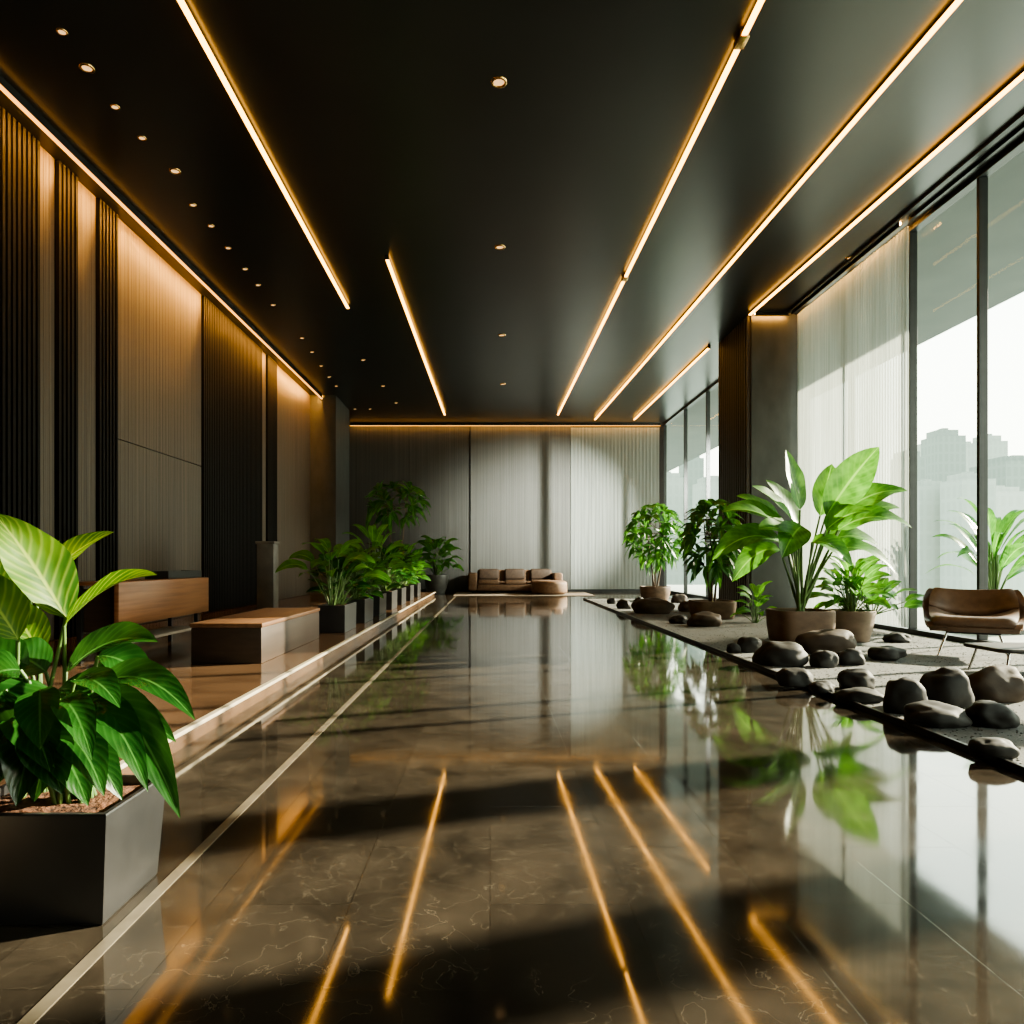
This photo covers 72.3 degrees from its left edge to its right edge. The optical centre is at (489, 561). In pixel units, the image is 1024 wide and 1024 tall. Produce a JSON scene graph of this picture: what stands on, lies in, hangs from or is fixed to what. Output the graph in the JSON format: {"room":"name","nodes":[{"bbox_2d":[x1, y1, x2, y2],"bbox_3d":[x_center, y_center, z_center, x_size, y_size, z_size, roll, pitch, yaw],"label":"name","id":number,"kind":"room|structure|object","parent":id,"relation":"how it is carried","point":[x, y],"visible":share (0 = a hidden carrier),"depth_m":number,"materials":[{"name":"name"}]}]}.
{"room":"lobby","nodes":[
{"label":"lobby","id":0,"kind":"room"},
{"bbox_2d":[0,107,309,639],"bbox_3d":[-5.558,-1.980,11.875,0.285,6.160,27.750,0,0,0],"label":"wall","id":1,"kind":"structure","parent":0,"point":[132,407],"depth_m":10.48,"materials":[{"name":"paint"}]},
{"bbox_2d":[310,395,348,593],"bbox_3d":[-5.090,-1.980,22.275,0.820,6.160,2.050,0,0,0],"label":"pillar","id":2,"kind":"structure","parent":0,"point":[329,417],"depth_m":21.25,"materials":[{"name":"paint"}]},
{"bbox_2d":[349,424,662,590],"bbox_3d":[0.350,-1.980,25.830,12.100,6.160,0.240,0,0,0],"label":"wall","id":3,"kind":"structure","parent":0,"point":[504,492],"depth_m":25.74,"materials":[{"name":"paint"}]},
{"bbox_2d":[366,590,639,591],"bbox_3d":[0.850,1.060,25.698,10.900,0.080,0.015,0,0,0],"label":"baseboard","id":4,"kind":"structure","parent":3,"relation":"attached to","point":[368,590],"depth_m":25.69,"materials":[{"name":"metal"}]},
{"bbox_2d":[571,427,658,588],"bbox_3d":[4.595,-1.970,25.711,3.250,5.940,0.018,0,0,0],"label":"pleated curtain","id":5,"kind":"object","parent":3,"relation":"hanging from","point":[615,471],"visible":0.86,"depth_m":25.71,"materials":[{"name":"white fabric"}]},
{"bbox_2d":[0,592,1023,1023],"bbox_3d":[0.375,1.200,11.925,12.350,0.200,28.250,0,0,0],"label":"floor","id":6,"kind":"structure","parent":0,"point":[541,809],"depth_m":2.64,"materials":[{"name":"brown stone"}]},
{"bbox_2d":[0,514,194,924],"bbox_3d":[-1.343,0.473,2.274,0.881,1.254,0.552,0,0,0],"label":"potted plant","id":7,"kind":"object","parent":6,"relation":"on","point":[80,837],"visible":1,"depth_m":2.12,"materials":[{"name":"green plant"}]},
{"bbox_2d":[0,592,434,785],"bbox_3d":[-3.660,1.040,12.000,3.680,0.120,22.000,0,0,0],"label":"platform","id":8,"kind":"object","parent":6,"relation":"on","point":[208,687],"visible":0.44,"depth_m":6.57,"materials":[{"name":"wood"}]},
{"bbox_2d":[77,577,208,663],"bbox_3d":[-3.750,0.585,7.680,0.480,0.790,2.120,0,0,0],"label":"bench","id":9,"kind":"object","parent":8,"relation":"on","point":[137,601],"visible":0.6,"depth_m":7.17,"materials":[{"name":"brown wood"}]},
{"bbox_2d":[132,626,190,642],"bbox_3d":[-3.775,0.805,7.680,0.370,0.030,1.860,0,0,0],"label":"shelf","id":10,"kind":"object","parent":9,"relation":"attached to","point":[169,630],"depth_m":8.07,"materials":[{"name":"grey stone"}]},
{"bbox_2d":[145,570,201,578],"bbox_3d":[-3.700,0.145,8.220,0.260,0.085,0.900,0,0,0],"label":"desk tray","id":11,"kind":"object","parent":9,"relation":"on","point":[174,574],"visible":0.96,"depth_m":7.96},
{"bbox_2d":[190,608,319,663],"bbox_3d":[-2.540,0.785,7.880,0.700,0.390,2.300,0,0,0],"label":"bench","id":12,"kind":"object","parent":8,"relation":"on","point":[259,636],"visible":1,"depth_m":6.83,"materials":[{"name":"brown wood"}]},
{"bbox_2d":[255,541,279,609],"bbox_3d":[-4.000,0.305,12.600,0.340,1.350,0.340,0,0,0],"label":"pedestal","id":13,"kind":"object","parent":8,"relation":"on","point":[267,551],"visible":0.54,"depth_m":12.45,"materials":[{"name":"metal"}]},
{"bbox_2d":[120,592,435,769],"bbox_3d":[-1.798,0.990,12.000,0.045,0.025,22.000,0,0,0],"label":"trim","id":14,"kind":"structure","parent":8,"relation":"attached to","point":[198,722],"depth_m":5.41,"materials":[{"name":"beige stone"}]},
{"bbox_2d":[275,538,391,632],"bbox_3d":[-2.151,0.322,9.969,1.530,1.304,1.327,0,0,0],"label":"potted plant","id":15,"kind":"object","parent":8,"relation":"on","point":[337,616],"visible":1,"depth_m":9.91,"materials":[{"name":"green plant"}]},
{"bbox_2d":[327,546,386,622],"bbox_3d":[-2.192,0.346,11.602,0.985,1.256,1.145,0,0,0],"label":"potted plant","id":16,"kind":"object","parent":8,"relation":"on","point":[364,605],"visible":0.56,"depth_m":11.46,"materials":[{"name":"green plant"}]},
{"bbox_2d":[342,524,413,615],"bbox_3d":[-2.133,0.121,13.076,1.433,1.706,1.466,0,0,0],"label":"potted plant","id":17,"kind":"object","parent":8,"relation":"on","point":[379,604],"visible":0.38,"depth_m":13.07,"materials":[{"name":"green plant"}]},
{"bbox_2d":[366,540,417,609],"bbox_3d":[-2.157,0.253,14.720,1.268,1.442,1.161,0,0,0],"label":"potted plant","id":18,"kind":"object","parent":8,"relation":"on","point":[391,595],"visible":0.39,"depth_m":14.57,"materials":[{"name":"green plant"}]},
{"bbox_2d":[364,479,430,581],"bbox_3d":[-2.841,-0.755,21.413,2.100,3.471,2.220,0,0,0],"label":"potted tree","id":19,"kind":"object","parent":8,"relation":"on","point":[386,518],"visible":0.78,"depth_m":21.11,"materials":[{"name":"green plant"}]},
{"bbox_2d":[385,544,418,604],"bbox_3d":[-2.224,0.276,16.217,1.215,1.396,1.115,0,0,0],"label":"potted plant","id":20,"kind":"object","parent":8,"relation":"on","point":[401,591],"visible":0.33,"depth_m":16.22,"materials":[{"name":"green plant"}]},
{"bbox_2d":[394,542,427,600],"bbox_3d":[-2.140,0.225,17.956,1.032,1.510,1.104,0,0,-39],"label":"potted plant","id":21,"kind":"object","parent":8,"relation":"on","point":[409,588],"visible":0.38,"depth_m":17.92,"materials":[{"name":"green plant"}]},
{"bbox_2d":[403,548,432,596],"bbox_3d":[-2.186,0.283,19.814,1.174,1.382,1.121,0,0,0],"label":"potted plant","id":22,"kind":"object","parent":8,"relation":"on","point":[417,587],"visible":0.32,"depth_m":19.67,"materials":[{"name":"green plant"}]},
{"bbox_2d":[17,596,455,1023],"bbox_3d":[-1.105,1.099,12.200,0.040,0.003,22.400,0,0,0],"label":"trim","id":23,"kind":"structure","parent":6,"relation":"on","point":[50,998],"depth_m":2.35,"materials":[{"name":"beige metal"}]},
{"bbox_2d":[416,535,463,593],"bbox_3d":[-1.781,0.080,24.281,1.738,2.040,1.705,0,0,11],"label":"potted plant","id":24,"kind":"object","parent":6,"relation":"on","point":[438,583],"visible":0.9,"depth_m":24.14,"materials":[{"name":"green plant"}]},
{"bbox_2d":[453,592,594,595],"bbox_3d":[1.100,1.091,24.000,4.600,0.018,2.800,0,0,0],"label":"rug","id":25,"kind":"object","parent":6,"relation":"on","point":[456,593],"visible":0.9,"depth_m":23.30,"materials":[{"name":"fabric"}]},
{"bbox_2d":[468,569,562,592],"bbox_3d":[0.880,0.662,24.774,3.294,0.840,0.998,0,0,0],"label":"sofa","id":26,"kind":"object","parent":25,"relation":"on","point":[484,579],"visible":0.8,"depth_m":24.88,"materials":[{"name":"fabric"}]},
{"bbox_2d":[479,579,498,583],"bbox_3d":[-0.040,0.701,24.608,0.718,0.158,0.665,0,0,0],"label":"seat cushion","id":27,"kind":"object","parent":26,"relation":"on","point":[482,581],"depth_m":24.28,"materials":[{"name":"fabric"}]},
{"bbox_2d":[479,569,498,578],"bbox_3d":[-0.040,0.431,25.035,0.718,0.378,0.190,0,0,0],"label":"cushion","id":28,"kind":"object","parent":26,"relation":"on","point":[483,573],"depth_m":24.94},
{"bbox_2d":[505,569,524,578],"bbox_3d":[0.880,0.431,25.035,0.718,0.378,0.190,0,0,0],"label":"cushion","id":29,"kind":"object","parent":26,"relation":"on","point":[509,573],"depth_m":24.94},
{"bbox_2d":[505,579,525,583],"bbox_3d":[0.880,0.701,24.608,0.718,0.158,0.665,0,0,0],"label":"seat cushion","id":30,"kind":"object","parent":26,"relation":"on","point":[508,581],"depth_m":24.28,"materials":[{"name":"fabric"}]},
{"bbox_2d":[530,569,549,578],"bbox_3d":[1.800,0.431,25.035,0.718,0.378,0.190,0,0,0],"label":"cushion","id":31,"kind":"object","parent":26,"relation":"on","point":[534,573],"depth_m":24.94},
{"bbox_2d":[532,580,566,594],"bbox_3d":[2.000,0.847,23.600,1.200,0.470,1.200,0,0,0],"label":"pouf","id":32,"kind":"object","parent":25,"relation":"on","point":[540,587],"visible":0.99,"depth_m":23.10,"materials":[{"name":"fabric"}]},
{"bbox_2d":[583,598,1023,774],"bbox_3d":[4.516,1.079,10.800,3.528,0.042,19.656,0,0,0],"label":"trim","id":33,"kind":"structure","parent":6,"relation":"on","point":[1003,762],"depth_m":4.96,"materials":[{"name":"metal"}]},
{"bbox_2d":[588,598,1023,764],"bbox_3d":[4.530,1.075,10.800,3.500,0.012,19.600,0,0,0],"label":"gravel","id":34,"kind":"object","parent":6,"relation":"on","point":[922,657],"visible":0.38,"depth_m":7.82,"materials":[{"name":"gravel"}]},
{"bbox_2d":[607,598,616,603],"bbox_3d":[3.131,1.002,18.009,0.256,0.156,0.194,0,0,0],"label":"rock","id":35,"kind":"object","parent":34,"relation":"on","point":[610,600],"visible":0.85,"depth_m":17.94,"materials":[{"name":"stone"}]},
{"bbox_2d":[616,599,631,608],"bbox_3d":[3.093,0.965,16.143,0.366,0.232,0.289,0,0,0],"label":"rock","id":36,"kind":"object","parent":34,"relation":"on","point":[622,603],"visible":0.96,"depth_m":16.04,"materials":[{"name":"stone"}]},
{"bbox_2d":[631,597,674,613],"bbox_3d":[3.428,0.915,14.704,0.910,0.335,0.479,0,0,0],"label":"rock","id":37,"kind":"object","parent":34,"relation":"on","point":[654,605],"visible":0.96,"depth_m":14.52,"materials":[{"name":"brown stone"}]},
{"bbox_2d":[622,503,684,599],"bbox_3d":[4.596,-0.289,19.496,1.835,2.731,1.768,0,0,0],"label":"potted tree","id":38,"kind":"object","parent":34,"relation":"on","point":[663,592],"visible":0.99,"depth_m":19.18,"materials":[{"name":"green plant"}]},
{"bbox_2d":[669,615,687,623],"bbox_3d":[3.302,1.001,12.265,0.347,0.158,0.224,0,0,0],"label":"rock","id":39,"kind":"object","parent":34,"relation":"on","point":[678,619],"visible":0.9,"depth_m":12.18,"materials":[{"name":"stone"}]},
{"bbox_2d":[671,594,686,602],"bbox_3d":[4.999,0.962,18.505,0.420,0.239,0.308,0,0,0],"label":"rock","id":40,"kind":"object","parent":34,"relation":"on","point":[677,598],"visible":0.8,"depth_m":18.40,"materials":[{"name":"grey stone"}]},
{"bbox_2d":[678,601,689,611],"bbox_3d":[4.274,0.961,15.169,0.387,0.240,0.308,0,0,0],"label":"rock","id":41,"kind":"object","parent":34,"relation":"on","point":[683,606],"visible":0.62,"depth_m":15.07,"materials":[{"name":"brown stone"}]},
{"bbox_2d":[687,611,721,626],"bbox_3d":[3.605,0.955,11.770,0.596,0.251,0.448,0,0,0],"label":"rock","id":42,"kind":"object","parent":34,"relation":"on","point":[704,618],"visible":0.99,"depth_m":11.62,"materials":[{"name":"brown stone"}]},
{"bbox_2d":[678,498,744,619],"bbox_3d":[4.264,-0.075,13.402,1.265,2.302,1.264,0,0,31],"label":"potted tree","id":43,"kind":"object","parent":34,"relation":"on","point":[712,572],"visible":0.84,"depth_m":13.19,"materials":[{"name":"green plant"}]},
{"bbox_2d":[727,643,740,652],"bbox_3d":[2.903,1.020,8.329,0.177,0.120,0.143,0,0,0],"label":"rock","id":44,"kind":"object","parent":34,"relation":"on","point":[731,647],"visible":0.98,"depth_m":8.28,"materials":[{"name":"stone"}]},
{"bbox_2d":[737,636,761,652],"bbox_3d":[3.096,0.985,8.376,0.307,0.191,0.230,0,0,0],"label":"rock","id":45,"kind":"object","parent":34,"relation":"on","point":[748,644],"visible":0.8,"depth_m":8.29,"materials":[{"name":"stone"}]},
{"bbox_2d":[730,581,776,622],"bbox_3d":[4.710,0.704,12.414,0.889,0.757,0.782,0,0,33],"label":"young plant","id":46,"kind":"object","parent":34,"relation":"on","point":[757,590],"visible":0.98,"depth_m":12.38,"materials":[{"name":"green plant"}]},
{"bbox_2d":[752,641,808,666],"bbox_3d":[3.047,0.957,7.345,0.553,0.249,0.413,0,0,0],"label":"rock","id":47,"kind":"object","parent":34,"relation":"on","point":[770,653],"visible":0.98,"depth_m":7.20,"materials":[{"name":"stone"}]},
{"bbox_2d":[775,668,812,686],"bbox_3d":[2.656,1.002,6.124,0.310,0.157,0.216,0,0,0],"label":"rock","id":48,"kind":"object","parent":34,"relation":"on","point":[785,677],"visible":0.98,"depth_m":6.05,"materials":[{"name":"stone"}]},
{"bbox_2d":[712,447,911,641],"bbox_3d":[4.268,-0.222,9.327,2.827,2.596,1.016,0,0,0],"label":"potted plant","id":49,"kind":"object","parent":34,"relation":"on","point":[849,498],"visible":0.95,"depth_m":9.23,"materials":[{"name":"green plant"}]},
{"bbox_2d":[808,680,834,693],"bbox_3d":[2.742,1.030,5.774,0.212,0.099,0.163,0,0,0],"label":"rock","id":50,"kind":"object","parent":34,"relation":"on","point":[817,687],"visible":0.95,"depth_m":5.73,"materials":[{"name":"stone"}]},
{"bbox_2d":[809,650,838,667],"bbox_3d":[3.425,0.993,7.199,0.284,0.175,0.212,0,0,0],"label":"rock","id":51,"kind":"object","parent":34,"relation":"on","point":[819,658],"visible":1,"depth_m":7.13,"materials":[{"name":"stone"}]},
{"bbox_2d":[795,629,856,653],"bbox_3d":[3.974,0.935,8.261,0.694,0.293,0.345,0,0,0],"label":"rock","id":52,"kind":"object","parent":34,"relation":"on","point":[834,640],"visible":0.73,"depth_m":8.14,"materials":[{"name":"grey stone"}]},
{"bbox_2d":[837,648,864,665],"bbox_3d":[3.775,0.991,7.331,0.290,0.178,0.207,0,0,0],"label":"rock","id":53,"kind":"object","parent":34,"relation":"on","point":[850,656],"visible":0.95,"depth_m":7.25,"materials":[{"name":"stone"}]},
{"bbox_2d":[837,668,874,688],"bbox_3d":[3.100,0.992,5.929,0.317,0.177,0.235,0,0,0],"label":"rock","id":54,"kind":"object","parent":34,"relation":"on","point":[857,677],"visible":0.77,"depth_m":5.86,"materials":[{"name":"stone"}]},
{"bbox_2d":[833,687,883,703],"bbox_3d":[2.855,1.026,5.421,0.349,0.107,0.241,0,0,0],"label":"rock","id":55,"kind":"object","parent":34,"relation":"on","point":[863,695],"visible":0.95,"depth_m":5.33,"materials":[{"name":"stone"}]},
{"bbox_2d":[809,555,923,642],"bbox_3d":[5.105,0.488,9.531,1.627,1.176,1.039,0,0,-6],"label":"potted plant","id":56,"kind":"object","parent":34,"relation":"on","point":[860,622],"visible":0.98,"depth_m":9.42,"materials":[{"name":"green plant"}]},
{"bbox_2d":[867,645,906,660],"bbox_3d":[4.376,1.003,7.741,0.391,0.154,0.296,0,0,-17],"label":"rock","id":57,"kind":"object","parent":34,"relation":"on","point":[881,653],"visible":1,"depth_m":7.64,"materials":[{"name":"stone"}]},
{"bbox_2d":[882,632,910,642],"bbox_3d":[5.475,1.012,9.415,0.345,0.134,0.246,0,0,0],"label":"rock","id":58,"kind":"object","parent":34,"relation":"on","point":[893,637],"visible":1,"depth_m":9.33,"materials":[{"name":"stone"}]},
{"bbox_2d":[883,677,927,713],"bbox_3d":[2.983,0.953,5.027,0.298,0.257,0.232,0,0,24],"label":"rock","id":59,"kind":"object","parent":34,"relation":"on","point":[900,692],"visible":0.7,"depth_m":4.95,"materials":[{"name":"stone"}]},
{"bbox_2d":[904,700,972,728],"bbox_3d":[2.950,1.005,4.648,0.412,0.150,0.319,0,0,0],"label":"rock","id":60,"kind":"object","parent":34,"relation":"on","point":[925,713],"visible":0.98,"depth_m":4.55,"materials":[{"name":"stone"}]},
{"bbox_2d":[919,666,974,707],"bbox_3d":[3.405,0.933,5.245,0.395,0.296,0.296,0,0,0],"label":"rock","id":61,"kind":"object","parent":34,"relation":"on","point":[948,685],"visible":0.77,"depth_m":5.14,"materials":[{"name":"stone"}]},
{"bbox_2d":[922,587,1023,659],"bbox_3d":[5.603,0.696,8.125,1.010,0.771,1.002,0,0,34],"label":"lounge chair","id":62,"kind":"object","parent":34,"relation":"on","point":[998,612],"visible":0.99,"depth_m":8.13,"materials":[{"name":"brown leather"}]},
{"bbox_2d":[965,700,1019,728],"bbox_3d":[3.296,0.995,4.604,0.296,0.170,0.230,0,0,0],"label":"rock","id":63,"kind":"object","parent":34,"relation":"on","point":[983,713],"visible":0.98,"depth_m":4.53,"materials":[{"name":"stone"}]},
{"bbox_2d":[963,642,1023,668],"bbox_3d":[5.270,0.945,6.780,1.040,0.268,0.600,0,0,0],"label":"coffee table","id":64,"kind":"object","parent":34,"relation":"on","point":[1009,648],"visible":0.94,"depth_m":6.80,"materials":[{"name":"brown wood"}]},
{"bbox_2d":[968,737,1019,760],"bbox_3d":[2.774,1.025,3.861,0.249,0.110,0.169,0,0,0],"label":"rock","id":65,"kind":"object","parent":34,"relation":"on","point":[985,748],"visible":0.98,"depth_m":3.81,"materials":[{"name":"stone"}]},
{"bbox_2d":[967,665,1023,702],"bbox_3d":[3.949,0.942,5.460,0.504,0.278,0.266,0,0,0],"label":"rock","id":66,"kind":"object","parent":34,"relation":"on","point":[997,683],"visible":0.79,"depth_m":5.37,"materials":[{"name":"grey stone"}]},
{"bbox_2d":[0,0,1023,423],"bbox_3d":[0.375,-5.210,11.925,12.350,0.300,28.250,0,0,0],"label":"ceiling","id":67,"kind":"structure","parent":0,"point":[384,124],"depth_m":8.67,"materials":[{"name":"paint"}]},
{"bbox_2d":[56,28,67,36],"bbox_3d":[-4.086,-5.055,6.683,0.106,0.010,0.106,0,0,0],"label":"recessed light","id":68,"kind":"object","parent":67,"relation":"in","point":[60,31],"visible":1,"depth_m":6.68,"materials":[{"name":"gold metal"}]},
{"bbox_2d":[79,63,94,73],"bbox_3d":[-4.128,-5.053,7.170,0.150,0.014,0.150,0,0,0],"label":"recessed light","id":69,"kind":"object","parent":67,"relation":"in","point":[87,68],"visible":1,"depth_m":7.17,"materials":[{"name":"gold metal"}]},
{"bbox_2d":[110,104,119,109],"bbox_3d":[-4.170,-5.055,7.785,0.106,0.010,0.106,0,0,0],"label":"recessed light","id":70,"kind":"object","parent":67,"relation":"in","point":[112,106],"visible":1,"depth_m":7.78,"materials":[{"name":"gold metal"}]},
{"bbox_2d":[137,135,146,140],"bbox_3d":[-4.153,-5.055,8.354,0.106,0.010,0.106,0,0,0],"label":"recessed light","id":71,"kind":"object","parent":67,"relation":"in","point":[140,137],"visible":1,"depth_m":8.35,"materials":[{"name":"gold metal"}]},
{"bbox_2d":[0,75,321,398],"bbox_3d":[-5.106,-4.995,9.650,0.057,0.130,23.100,0,0,0],"label":"light","id":72,"kind":"object","parent":67,"relation":"attached to","point":[6,88],"visible":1,"depth_m":9.68,"materials":[{"name":"plastic"}]},
{"bbox_2d":[169,168,180,174],"bbox_3d":[-4.077,-5.053,9.059,0.150,0.014,0.150,0,0,0],"label":"recessed light","id":73,"kind":"object","parent":67,"relation":"in","point":[175,171],"visible":1,"depth_m":9.06,"materials":[{"name":"gold metal"}]},
{"bbox_2d":[177,0,349,308],"bbox_3d":[-2.770,-5.023,8.500,0.066,0.072,10.624,0,0,0],"label":"linear light","id":74,"kind":"object","parent":67,"relation":"attached to","point":[182,3],"visible":1,"depth_m":8.04,"materials":[{"name":"metal"}]},
{"bbox_2d":[385,255,445,414],"bbox_3d":[-1.620,-5.023,17.670,0.066,0.072,12.285,0,0,1],"label":"linear light","id":75,"kind":"object","parent":67,"relation":"attached to","point":[386,256],"visible":1,"depth_m":14.53,"materials":[{"name":"metal"}]},
{"bbox_2d":[491,76,506,87],"bbox_3d":[0.095,-5.052,7.379,0.176,0.016,0.176,0,0,0],"label":"recessed light","id":76,"kind":"object","parent":67,"relation":"in","point":[499,81],"visible":1,"depth_m":7.37,"materials":[{"name":"gold metal"}]},
{"bbox_2d":[495,245,504,249],"bbox_3d":[0.161,-5.052,11.244,0.176,0.016,0.176,0,0,0],"label":"recessed light","id":77,"kind":"object","parent":67,"relation":"in","point":[498,247],"visible":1,"depth_m":11.25,"materials":[{"name":"gold metal"}]},
{"bbox_2d":[350,423,659,425],"bbox_3d":[0.550,-5.008,25.502,11.300,0.105,0.047,0,0,0],"label":"light","id":78,"kind":"object","parent":67,"relation":"attached to","point":[351,424],"visible":1,"depth_m":25.48,"materials":[{"name":"plastic"}]},
{"bbox_2d":[557,0,764,414],"bbox_3d":[2.375,-5.019,13.200,0.100,0.080,21.224,0,0,0],"label":"linear light","id":79,"kind":"object","parent":67,"relation":"attached to","point":[743,35],"visible":1,"depth_m":8.35,"materials":[{"name":"metal"}]},
{"bbox_2d":[633,345,710,419],"bbox_3d":[5.095,-5.023,20.475,0.066,0.072,8.274,0,0,0],"label":"linear light","id":80,"kind":"object","parent":67,"relation":"attached to","point":[703,352],"visible":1,"depth_m":19.05,"materials":[{"name":"metal"}]},
{"bbox_2d":[754,312,789,315],"bbox_3d":[5.710,-5.020,14.171,0.700,0.080,0.038,0,0,0],"label":"light","id":81,"kind":"object","parent":67,"relation":"attached to","point":[755,313],"visible":0.93,"depth_m":14.15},
{"bbox_2d":[594,0,962,419],"bbox_3d":[3.965,-5.023,14.300,0.066,0.072,20.631,0,0,-2],"label":"linear light","id":82,"kind":"object","parent":67,"relation":"attached to","point":[954,4],"visible":1,"depth_m":8.55,"materials":[{"name":"metal"}]},
{"bbox_2d":[792,222,900,313],"bbox_3d":[6.091,-5.020,12.250,0.038,0.080,3.700,0,0,0],"label":"light","id":83,"kind":"object","parent":67,"relation":"attached to","point":[898,224],"visible":0.96,"depth_m":11.80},
{"bbox_2d":[797,226,908,627],"bbox_3d":[6.231,-2.015,12.285,0.058,5.990,3.730,0,0,0],"label":"sheer curtain","id":84,"kind":"object","parent":67,"relation":"hanging from","point":[853,339],"visible":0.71,"depth_m":11.69,"materials":[{"name":"white fabric"}]},
{"bbox_2d":[748,69,1023,315],"bbox_3d":[5.420,-5.023,9.185,0.066,0.072,9.999,0,0,-2],"label":"linear light","id":85,"kind":"object","parent":67,"relation":"attached to","point":[1020,75],"visible":1,"depth_m":9.06,"materials":[{"name":"metal"}]},
{"bbox_2d":[787,111,1023,312],"bbox_3d":[6.005,-5.037,6.050,0.050,0.045,16.100,0,0,0],"label":"trim","id":86,"kind":"structure","parent":67,"relation":"attached to","point":[1020,116],"depth_m":9.70,"materials":[{"name":"metal"}]},
{"bbox_2d":[909,124,1023,220],"bbox_3d":[6.180,-5.037,4.150,0.040,0.045,12.300,0,0,0],"label":"trim","id":87,"kind":"structure","parent":67,"relation":"attached to","point":[1020,129],"depth_m":8.99,"materials":[{"name":"metal"}]},
{"bbox_2d":[663,380,717,598],"bbox_3d":[6.400,-1.980,20.925,0.140,6.160,9.400,0,0,0],"label":"window","id":88,"kind":"structure","parent":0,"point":[713,386],"depth_m":22.88,"materials":[{"name":"clear glass"}]},
{"bbox_2d":[718,314,796,614],"bbox_3d":[5.835,-1.980,15.250,1.130,6.160,1.900,0,0,0],"label":"pillar","id":89,"kind":"structure","parent":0,"point":[757,360],"depth_m":14.30,"materials":[{"name":"stone"}]},
{"bbox_2d":[873,136,1023,642],"bbox_3d":[6.400,-1.980,6.175,0.140,6.160,16.200,0,0,0],"label":"window","id":90,"kind":"structure","parent":0,"point":[979,180],"depth_m":9.10,"materials":[{"name":"black metal"}]},
{"label":"outside","id":91,"kind":"structure","parent":0,"visible":0},
{"bbox_2d":[667,585,1023,641],"bbox_3d":[9.030,1.255,14.000,4.940,0.290,40.000,0,0,0],"label":"terrace","id":92,"kind":"object","parent":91,"point":[694,589],"visible":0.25,"depth_m":13.06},
{"bbox_2d":[925,497,976,575],"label":"plant","id":93,"kind":"object","parent":92,"relation":"on","point":[965,552],"depth_m":11.21,"materials":[{"name":"green plant"}]},
{"bbox_2d":[988,508,1023,589],"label":"plant","id":94,"kind":"object","parent":92,"relation":"on","point":[999,527],"depth_m":10.81,"materials":[{"name":"green plant"}]},
{"bbox_3d":[9.750,-1.975,4.100,0.400,6.170,0.340,0,0,0],"label":"post","id":95,"kind":"object","parent":92,"relation":"on","visible":0},
{"bbox_2d":[667,150,1023,471],"bbox_3d":[8.280,-5.260,27.000,3.440,0.400,66.000,0,0,0],"label":"canopy","id":96,"kind":"object","parent":95,"relation":"on","point":[947,245],"visible":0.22,"depth_m":12.07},
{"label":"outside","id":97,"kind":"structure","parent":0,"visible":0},
{"label":"ground","id":98,"kind":"structure","parent":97,"visible":0},
{"bbox_2d":[667,472,683,584],"bbox_3d":[51.571,-5.093,204.429,8.857,42.386,8.857,0,0,0],"label":"tower block","id":99,"kind":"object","parent":98,"relation":"on","point":[675,483],"visible":0.31,"depth_m":200.00,"materials":[{"name":"white"}]},
{"bbox_2d":[679,456,703,584],"bbox_3d":[69.943,-11.150,243.429,6.857,54.500,6.857,0,0,0],"label":"tower block","id":100,"kind":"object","parent":98,"relation":"on","point":[695,466],"visible":0.1,"depth_m":240.01,"materials":[{"name":"white"}]},
{"bbox_2d":[692,476,717,584],"bbox_3d":[58.757,-3.264,184.243,8.486,38.729,8.486,0,0,0],"label":"tower block","id":101,"kind":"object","parent":98,"relation":"on","point":[699,489],"visible":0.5,"depth_m":181.30,"materials":[{"name":"white"}]},
{"bbox_2d":[917,444,920,456],"bbox_3d":[176.800,-16.350,283.200,6.400,64.900,6.400,0,0,0],"label":"tower block","id":102,"kind":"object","parent":98,"relation":"on","point":[918,445],"visible":0.07,"depth_m":283.98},
{"bbox_2d":[917,451,925,480],"bbox_3d":[115.221,-7.421,193.121,6.243,47.043,6.243,0,0,0],"label":"tower block","id":103,"kind":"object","parent":98,"relation":"on","point":[921,461],"visible":0.07,"depth_m":190.00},
{"bbox_2d":[917,479,941,600],"bbox_3d":[95.357,-0.950,153.214,6.428,34.100,6.429,0,0,0],"label":"tower block","id":104,"kind":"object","parent":98,"relation":"on","point":[928,491],"visible":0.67,"depth_m":150.01,"materials":[{"name":"white"}]},
{"bbox_2d":[921,428,965,481],"bbox_3d":[148.500,-13.807,229.500,9.000,59.814,9.000,0,0,0],"label":"tower block","id":105,"kind":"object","parent":98,"relation":"on","point":[944,450],"visible":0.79,"depth_m":225.03,"materials":[{"name":"concrete"}]},
{"bbox_2d":[940,472,995,589],"bbox_3d":[97.800,-1.150,143.400,6.800,34.500,6.800,0,0,0],"label":"tower block","id":106,"kind":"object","parent":98,"relation":"on","point":[963,485],"visible":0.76,"depth_m":141.34,"materials":[{"name":"white"}]},
{"bbox_2d":[966,441,972,471],"bbox_3d":[207.429,-18.093,304.286,8.572,68.386,8.571,0,0,0],"label":"tower block","id":107,"kind":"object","parent":98,"relation":"on","point":[967,442],"visible":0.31,"depth_m":300.01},
{"bbox_2d":[968,434,1007,471],"bbox_3d":[180.714,-15.164,254.286,8.571,62.529,8.571,0,0,0],"label":"tower block","id":108,"kind":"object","parent":98,"relation":"on","point":[996,447],"visible":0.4,"depth_m":250.00,"materials":[{"name":"concrete"}]},
{"bbox_2d":[969,455,1023,490],"bbox_3d":[143.507,-6.486,192.136,14.272,45.171,14.271,0,0,0],"label":"tower block","id":109,"kind":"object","parent":98,"relation":"on","point":[1008,471],"visible":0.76,"depth_m":185.92,"materials":[{"name":"concrete"}]},
{"bbox_2d":[996,486,1023,595],"bbox_3d":[122.807,-1.143,169.479,8.957,34.486,8.957,0,0,0],"label":"tower block","id":110,"kind":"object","parent":98,"relation":"on","point":[1008,499],"visible":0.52,"depth_m":165.00,"materials":[{"name":"white"}]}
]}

